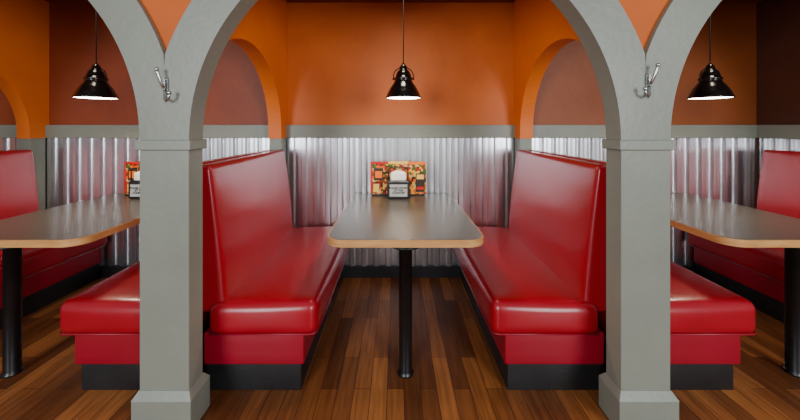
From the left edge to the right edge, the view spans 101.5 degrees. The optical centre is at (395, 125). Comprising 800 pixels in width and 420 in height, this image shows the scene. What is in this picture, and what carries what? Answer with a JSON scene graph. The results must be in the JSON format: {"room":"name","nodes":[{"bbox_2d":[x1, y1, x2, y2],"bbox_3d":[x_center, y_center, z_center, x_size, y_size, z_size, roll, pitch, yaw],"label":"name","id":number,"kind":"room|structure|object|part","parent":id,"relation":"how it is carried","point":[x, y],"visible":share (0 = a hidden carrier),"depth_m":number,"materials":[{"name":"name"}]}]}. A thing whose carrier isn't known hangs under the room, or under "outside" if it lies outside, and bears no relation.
{"room":"eatery","nodes":[
{"label":"eatery","id":0,"kind":"room"},
{"bbox_2d":[0,0,48,138],"bbox_3d":[-3.170,-0.501,2.248,0.110,1.217,1.380,0,0,0],"label":"wall","id":1,"kind":"structure","parent":0,"point":[24,24],"depth_m":2.77,"materials":[{"name":"orange paint"}]},
{"bbox_2d":[229,0,286,138],"bbox_3d":[-1.030,-0.501,2.248,0.110,1.217,1.380,0,0,0],"label":"wall","id":2,"kind":"structure","parent":0,"point":[262,32],"depth_m":2.60,"materials":[{"name":"orange paint"}]},
{"bbox_2d":[269,138,285,157],"bbox_3d":[-1.030,0.729,2.850,0.100,1.243,0.120,0,0,0],"label":"wall pier","id":3,"kind":"object","parent":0,"point":[274,144],"depth_m":2.79,"materials":[{"name":"grey paint"}]},
{"bbox_2d":[0,3,755,124],"bbox_3d":[-0.560,0.120,2.990,7.800,2.460,0.100,0,0,0],"label":"wall","id":4,"kind":"structure","parent":0,"point":[343,59],"depth_m":2.94,"materials":[{"name":"orange paint"}]},
{"bbox_2d":[0,138,756,265],"bbox_3d":[-0.560,0.678,2.926,7.598,1.143,0.024,0,0,0],"label":"cladding","id":5,"kind":"object","parent":4,"relation":"attached to","point":[324,174],"visible":0.23,"depth_m":2.93,"materials":[{"name":"metal"}]},
{"bbox_2d":[0,125,757,137],"bbox_3d":[-0.560,0.049,2.923,7.600,0.117,0.034,0,0,0],"label":"trim","id":6,"kind":"structure","parent":4,"relation":"attached to","point":[6,131],"depth_m":2.91,"materials":[{"name":"grey paint"}]},
{"bbox_2d":[100,265,695,277],"bbox_3d":[-0.560,1.300,2.925,7.600,0.100,0.030,0,0,0],"label":"baseboard","id":7,"kind":"structure","parent":4,"relation":"attached to","point":[357,271],"depth_m":2.91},
{"bbox_2d":[0,278,799,419],"bbox_3d":[0.890,1.375,-0.520,10.700,0.050,7.120,0,0,0],"label":"floor","id":8,"kind":"structure","parent":0,"point":[352,374],"depth_m":1.72,"materials":[{"name":"brown wood"}]},
{"bbox_2d":[19,138,44,210],"bbox_3d":[-3.170,0.729,2.850,0.100,1.243,0.120,0,0,0],"label":"wall pier","id":9,"kind":"object","parent":8,"relation":"on","point":[37,145],"depth_m":2.86,"materials":[{"name":"grey paint"}]},
{"bbox_2d":[0,150,106,328],"bbox_3d":[-2.841,0.775,2.259,0.633,1.150,1.283,0,0,0],"label":"bench","id":10,"kind":"object","parent":8,"relation":"on","point":[49,275],"visible":0.59,"depth_m":2.57,"materials":[{"name":"red leather"}]},
{"bbox_3d":[-3.082,0.575,2.220,0.152,0.750,1.130,0,0,0],"label":"backrest","id":11,"kind":"part","parent":10,"relation":"part of","materials":[{"name":"red leather"}]},
{"bbox_2d":[0,237,106,286],"bbox_3d":[-2.805,0.959,2.259,0.560,0.186,1.283,0,0,0],"label":"seat cushion","id":12,"kind":"object","parent":10,"relation":"on","point":[35,261],"depth_m":2.38,"materials":[{"name":"red leather"}]},
{"bbox_2d":[0,193,139,378],"bbox_3d":[-2.100,0.974,2.304,0.860,0.752,1.207,0,0,0],"label":"table","id":13,"kind":"object","parent":8,"relation":"on","point":[86,221],"visible":0.94,"depth_m":1.82,"materials":[{"name":"grey laminate"}]},
{"bbox_2d":[124,162,139,195],"bbox_3d":[-2.100,0.451,2.825,0.480,0.295,0.050,0,0,0],"label":"menu","id":14,"kind":"object","parent":13,"relation":"on","point":[128,166],"visible":0.23,"depth_m":2.82,"materials":[{"name":"multicoloured paper"}]},
{"bbox_2d":[128,167,139,198],"bbox_3d":[-2.100,0.470,2.725,0.184,0.256,0.109,0,0,0],"label":"napkin dispenser","id":15,"kind":"object","parent":13,"relation":"on","point":[133,185],"visible":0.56,"depth_m":2.67,"materials":[{"name":"metal"}]},
{"bbox_2d":[58,150,271,389],"bbox_3d":[-1.375,0.775,2.259,0.665,1.150,1.283,0,0,0],"label":"bench","id":16,"kind":"object","parent":8,"relation":"on","point":[104,318],"visible":0.22,"depth_m":1.65,"materials":[{"name":"red leather"}]},
{"bbox_2d":[60,261,139,332],"bbox_3d":[-1.411,0.959,2.259,0.592,0.186,1.283,0,0,0],"label":"seat cushion","id":17,"kind":"object","parent":16,"relation":"on","point":[112,305],"depth_m":1.63,"materials":[{"name":"red leather"}]},
{"bbox_3d":[-1.118,0.575,2.220,0.152,0.750,1.130,0,0,0],"label":"backrest","id":18,"kind":"part","parent":16,"relation":"part of","materials":[{"name":"red leather"}]},
{"bbox_2d":[131,372,209,419],"bbox_3d":[-1.030,1.262,1.506,0.262,0.175,0.151,0,0,0],"label":"plinth","id":19,"kind":"object","parent":8,"relation":"on","point":[192,404],"visible":0.8,"depth_m":1.44,"materials":[{"name":"grey paint"}]},
{"bbox_2d":[140,149,202,389],"bbox_3d":[-1.030,0.643,1.506,0.220,1.073,0.105,0,0,0],"label":"shaft","id":20,"kind":"object","parent":8,"relation":"on","point":[171,181],"visible":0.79,"depth_m":1.45,"materials":[{"name":"grey paint"}]},
{"bbox_2d":[134,139,206,149],"bbox_3d":[-1.030,0.085,1.504,0.248,0.045,0.131,0,0,0],"label":"capital","id":21,"kind":"object","parent":20,"relation":"on","point":[198,143],"visible":0.87,"depth_m":1.44,"materials":[{"name":"grey paint"}]},
{"bbox_2d":[203,150,349,389],"bbox_3d":[-0.702,0.775,2.259,0.633,1.150,1.283,0,0,0],"label":"bench","id":22,"kind":"object","parent":8,"relation":"on","point":[270,285],"visible":0.89,"depth_m":1.72,"materials":[{"name":"red leather"}]},
{"bbox_3d":[-0.942,0.575,2.220,0.152,0.750,1.130,0,0,0],"label":"backrest","id":23,"kind":"part","parent":22,"relation":"part of","materials":[{"name":"red leather"}]},
{"bbox_2d":[210,226,348,332],"bbox_3d":[-0.665,0.959,2.259,0.560,0.186,1.283,0,0,0],"label":"seat cushion","id":24,"kind":"object","parent":22,"relation":"on","point":[290,288],"depth_m":1.77,"materials":[{"name":"red leather"}]},
{"bbox_2d":[328,193,482,378],"bbox_3d":[0.052,0.974,2.304,0.860,0.752,1.207,0,0,0],"label":"table","id":25,"kind":"object","parent":8,"relation":"on","point":[431,220],"visible":0.98,"depth_m":1.89,"materials":[{"name":"grey laminate"}]},
{"bbox_2d":[370,161,425,195],"bbox_3d":[0.020,0.451,2.825,0.480,0.295,0.050,0,0,0],"label":"menu","id":26,"kind":"object","parent":25,"relation":"on","point":[378,171],"visible":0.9,"depth_m":2.82,"materials":[{"name":"multicoloured paper"}]},
{"bbox_2d":[387,166,409,198],"bbox_3d":[0.020,0.470,2.725,0.184,0.256,0.109,0,0,0],"label":"napkin dispenser","id":27,"kind":"object","parent":25,"relation":"on","point":[398,186],"visible":1,"depth_m":2.68,"materials":[{"name":"metal"}]},
{"bbox_3d":[0.020,0.398,2.730,0.168,0.111,0.084,0,0,0],"label":"wire frame","id":28,"kind":"part","parent":27,"relation":"part of","materials":[{"name":"black"}]},
{"bbox_2d":[452,150,605,389],"bbox_3d":[0.784,0.775,2.259,0.628,1.150,1.283,0,0,0],"label":"bench","id":29,"kind":"object","parent":8,"relation":"on","point":[535,287],"visible":0.91,"depth_m":1.73,"materials":[{"name":"red leather"}]},
{"bbox_2d":[453,227,597,332],"bbox_3d":[0.748,0.959,2.259,0.555,0.186,1.283,0,0,0],"label":"seat cushion","id":30,"kind":"object","parent":29,"relation":"on","point":[516,289],"depth_m":1.76,"materials":[{"name":"red leather"}]},
{"bbox_3d":[1.022,0.575,2.220,0.152,0.750,1.130,0,0,0],"label":"backrest","id":31,"kind":"part","parent":29,"relation":"part of","materials":[{"name":"red leather"}]},
{"bbox_2d":[599,372,679,419],"bbox_3d":[1.110,1.262,1.506,0.262,0.175,0.151,0,0,0],"label":"plinth","id":32,"kind":"object","parent":8,"relation":"on","point":[617,404],"visible":0.8,"depth_m":1.44,"materials":[{"name":"grey paint"}]},
{"bbox_2d":[529,150,756,389],"bbox_3d":[1.474,0.775,2.259,0.703,1.150,1.283,0,0,0],"label":"bench","id":33,"kind":"object","parent":8,"relation":"on","point":[708,320],"visible":0.21,"depth_m":1.65,"materials":[{"name":"red leather"}]},
{"bbox_3d":[1.198,0.575,2.220,0.152,0.750,1.130,0,0,0],"label":"backrest","id":34,"kind":"part","parent":33,"relation":"part of","materials":[{"name":"red plastic"}]},
{"bbox_2d":[670,261,755,332],"bbox_3d":[1.510,0.959,2.259,0.630,0.186,1.283,0,0,0],"label":"seat cushion","id":35,"kind":"object","parent":33,"relation":"on","point":[698,304],"depth_m":1.63,"materials":[{"name":"red leather"}]},
{"bbox_2d":[670,193,799,377],"bbox_3d":[2.180,0.974,2.304,0.860,0.752,1.207,0,0,0],"label":"table","id":36,"kind":"object","parent":8,"relation":"on","point":[726,223],"visible":0.94,"depth_m":1.85,"materials":[{"name":"grey laminate"}]},
{"bbox_2d":[688,150,799,322],"bbox_3d":[2.872,0.775,2.259,0.633,1.150,1.283,0,0,0],"label":"bench","id":37,"kind":"object","parent":8,"relation":"on","point":[756,275],"visible":0.59,"depth_m":2.54,"materials":[{"name":"red leather"}]},
{"bbox_2d":[688,233,783,281],"bbox_3d":[2.835,0.959,2.259,0.560,0.186,1.283,0,0,0],"label":"seat cushion","id":38,"kind":"object","parent":37,"relation":"on","point":[767,262],"depth_m":2.36,"materials":[{"name":"red leather"}]},
{"bbox_3d":[3.112,0.575,2.220,0.152,0.750,1.130,0,0,0],"label":"backrest","id":39,"kind":"part","parent":37,"relation":"part of","materials":[{"name":"red leather"}]},
{"bbox_2d":[44,0,761,2],"bbox_3d":[-0.560,-1.140,2.299,7.800,0.060,1.482,0,0,0],"label":"ceiling","id":40,"kind":"structure","parent":0,"point":[49,1],"depth_m":2.92,"materials":[{"name":"paint"}]},
{"bbox_2d":[71,11,118,99],"bbox_3d":[-2.090,-0.651,2.280,0.248,0.917,0.248,0,0,0],"label":"pendant lamp","id":41,"kind":"object","parent":40,"relation":"hanging from","point":[95,85],"visible":1,"depth_m":2.24,"materials":[{"name":"black metal"}]},
{"bbox_3d":[-2.090,-0.316,2.280,0.248,0.245,0.248,0,0,0],"label":"lamp shade","id":42,"kind":"part","parent":41,"relation":"part of","materials":[{"name":"black metal"}]},
{"bbox_2d":[76,97,114,98],"bbox_3d":[-2.090,-0.199,2.280,0.224,0.005,0.224,0,0,0],"label":"diffuser","id":43,"kind":"object","parent":41,"relation":"attached to","point":[76,97],"depth_m":2.27,"materials":[{"name":"white"}]},
{"bbox_3d":[-2.090,-0.771,2.280,0.006,0.677,0.006,0,0,-22],"label":"cord","id":44,"kind":"part","parent":41,"relation":"part of","materials":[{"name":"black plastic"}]},
{"bbox_2d":[386,0,420,99],"bbox_3d":[0.052,-0.651,2.280,0.248,0.917,0.248,0,0,0],"label":"pendant lamp","id":45,"kind":"object","parent":40,"relation":"hanging from","point":[403,88],"visible":1,"depth_m":2.22,"materials":[{"name":"black metal"}]},
{"bbox_3d":[0.052,-0.316,2.280,0.248,0.245,0.248,0,0,0],"label":"lamp shade","id":46,"kind":"part","parent":45,"relation":"part of","materials":[{"name":"black metal"}]},
{"bbox_3d":[0.052,-0.771,2.280,0.006,0.677,0.006,0,0,22],"label":"cord","id":47,"kind":"part","parent":45,"relation":"part of","materials":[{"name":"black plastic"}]},
{"bbox_2d":[389,97,418,98],"bbox_3d":[0.052,-0.199,2.280,0.224,0.005,0.224,0,0,0],"label":"diffuser","id":48,"kind":"object","parent":45,"relation":"attached to","point":[389,97],"depth_m":2.29,"materials":[{"name":"white"}]},
{"bbox_2d":[686,15,735,99],"bbox_3d":[2.190,-0.651,2.280,0.248,0.917,0.248,0,0,0],"label":"pendant lamp","id":49,"kind":"object","parent":40,"relation":"hanging from","point":[710,85],"visible":1,"depth_m":2.24,"materials":[{"name":"black metal"}]},
{"bbox_3d":[2.190,-0.771,2.280,0.006,0.677,0.006,0,0,-22],"label":"cord","id":50,"kind":"part","parent":49,"relation":"part of","materials":[{"name":"black plastic"}]},
{"bbox_2d":[691,97,729,98],"bbox_3d":[2.190,-0.199,2.280,0.224,0.005,0.224,0,0,0],"label":"diffuser","id":51,"kind":"object","parent":49,"relation":"attached to","point":[691,97],"depth_m":2.27,"materials":[{"name":"white"}]},
{"bbox_3d":[2.190,-0.316,2.280,0.248,0.245,0.248,0,0,0],"label":"lamp shade","id":52,"kind":"part","parent":49,"relation":"part of","materials":[{"name":"black metal"}]},
{"bbox_2d":[88,0,721,139],"bbox_3d":[0.040,-0.524,1.506,6.420,1.172,0.105,0,0,0],"label":"arches","id":53,"kind":"object","parent":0,"point":[623,41],"visible":0.99,"depth_m":1.45,"materials":[{"name":"grey paint"}]},
{"bbox_2d":[154,67,171,101],"bbox_3d":[-1.008,-0.179,1.431,0.071,0.151,0.050,0,0,0],"label":"coat hook","id":54,"kind":"object","parent":53,"relation":"attached to","point":[164,84],"visible":1,"depth_m":1.43,"materials":[{"name":"silver metal"}]},
{"bbox_3d":[-1.020,-0.180,1.450,0.022,0.068,0.006,0,0,0],"label":"plate","id":55,"kind":"part","parent":54,"relation":"part of","materials":[{"name":"silver metal"}]},
{"bbox_2d":[643,63,660,97],"bbox_3d":[1.107,-0.198,1.431,0.071,0.151,0.050,0,0,0],"label":"coat hook","id":56,"kind":"object","parent":53,"relation":"attached to","point":[647,90],"visible":1,"depth_m":1.43,"materials":[{"name":"silver metal"}]},
{"bbox_3d":[1.118,-0.198,1.450,0.022,0.068,0.006,0,0,0],"label":"plate","id":57,"kind":"part","parent":56,"relation":"part of","materials":[{"name":"silver metal"}]},
{"bbox_2d":[515,138,531,160],"bbox_3d":[1.110,0.729,2.850,0.100,1.243,0.120,0,0,0],"label":"wall pier","id":58,"kind":"object","parent":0,"point":[520,144],"depth_m":2.79,"materials":[{"name":"grey paint"}]},
{"bbox_2d":[513,0,580,138],"bbox_3d":[1.110,-0.501,2.248,0.110,1.217,1.380,0,0,0],"label":"wall","id":59,"kind":"structure","parent":0,"point":[540,30],"depth_m":2.62,"materials":[{"name":"orange paint"}]},
{"bbox_2d":[606,149,669,389],"bbox_3d":[1.110,0.643,1.506,0.220,1.073,0.105,0,0,0],"label":"shaft","id":60,"kind":"object","parent":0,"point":[637,181],"visible":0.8,"depth_m":1.45,"materials":[{"name":"grey paint"}]},
{"bbox_2d":[602,139,675,149],"bbox_3d":[1.110,0.085,1.504,0.248,0.045,0.131,0,0,0],"label":"capital","id":61,"kind":"object","parent":60,"relation":"on","point":[613,144],"visible":0.87,"depth_m":1.44,"materials":[{"name":"grey paint"}]},
{"bbox_2d":[756,0,799,195],"bbox_3d":[3.290,0.120,2.249,0.100,2.460,1.382,0,0,0],"label":"wall","id":62,"kind":"structure","parent":0,"point":[777,21],"depth_m":2.79,"materials":[{"name":"paint"}]},
{"bbox_2d":[758,125,799,138],"bbox_3d":[3.225,0.049,2.231,0.030,0.117,1.346,0,0,0],"label":"trim","id":63,"kind":"structure","parent":62,"relation":"attached to","point":[764,131],"depth_m":2.74,"materials":[{"name":"grey paint"}]},
{"bbox_2d":[760,138,799,168],"bbox_3d":[3.226,0.679,2.246,0.024,1.143,1.330,0,0,0],"label":"cladding","id":64,"kind":"object","parent":62,"relation":"attached to","point":[765,143],"depth_m":2.77,"materials":[{"name":"silver metal"}]}
]}

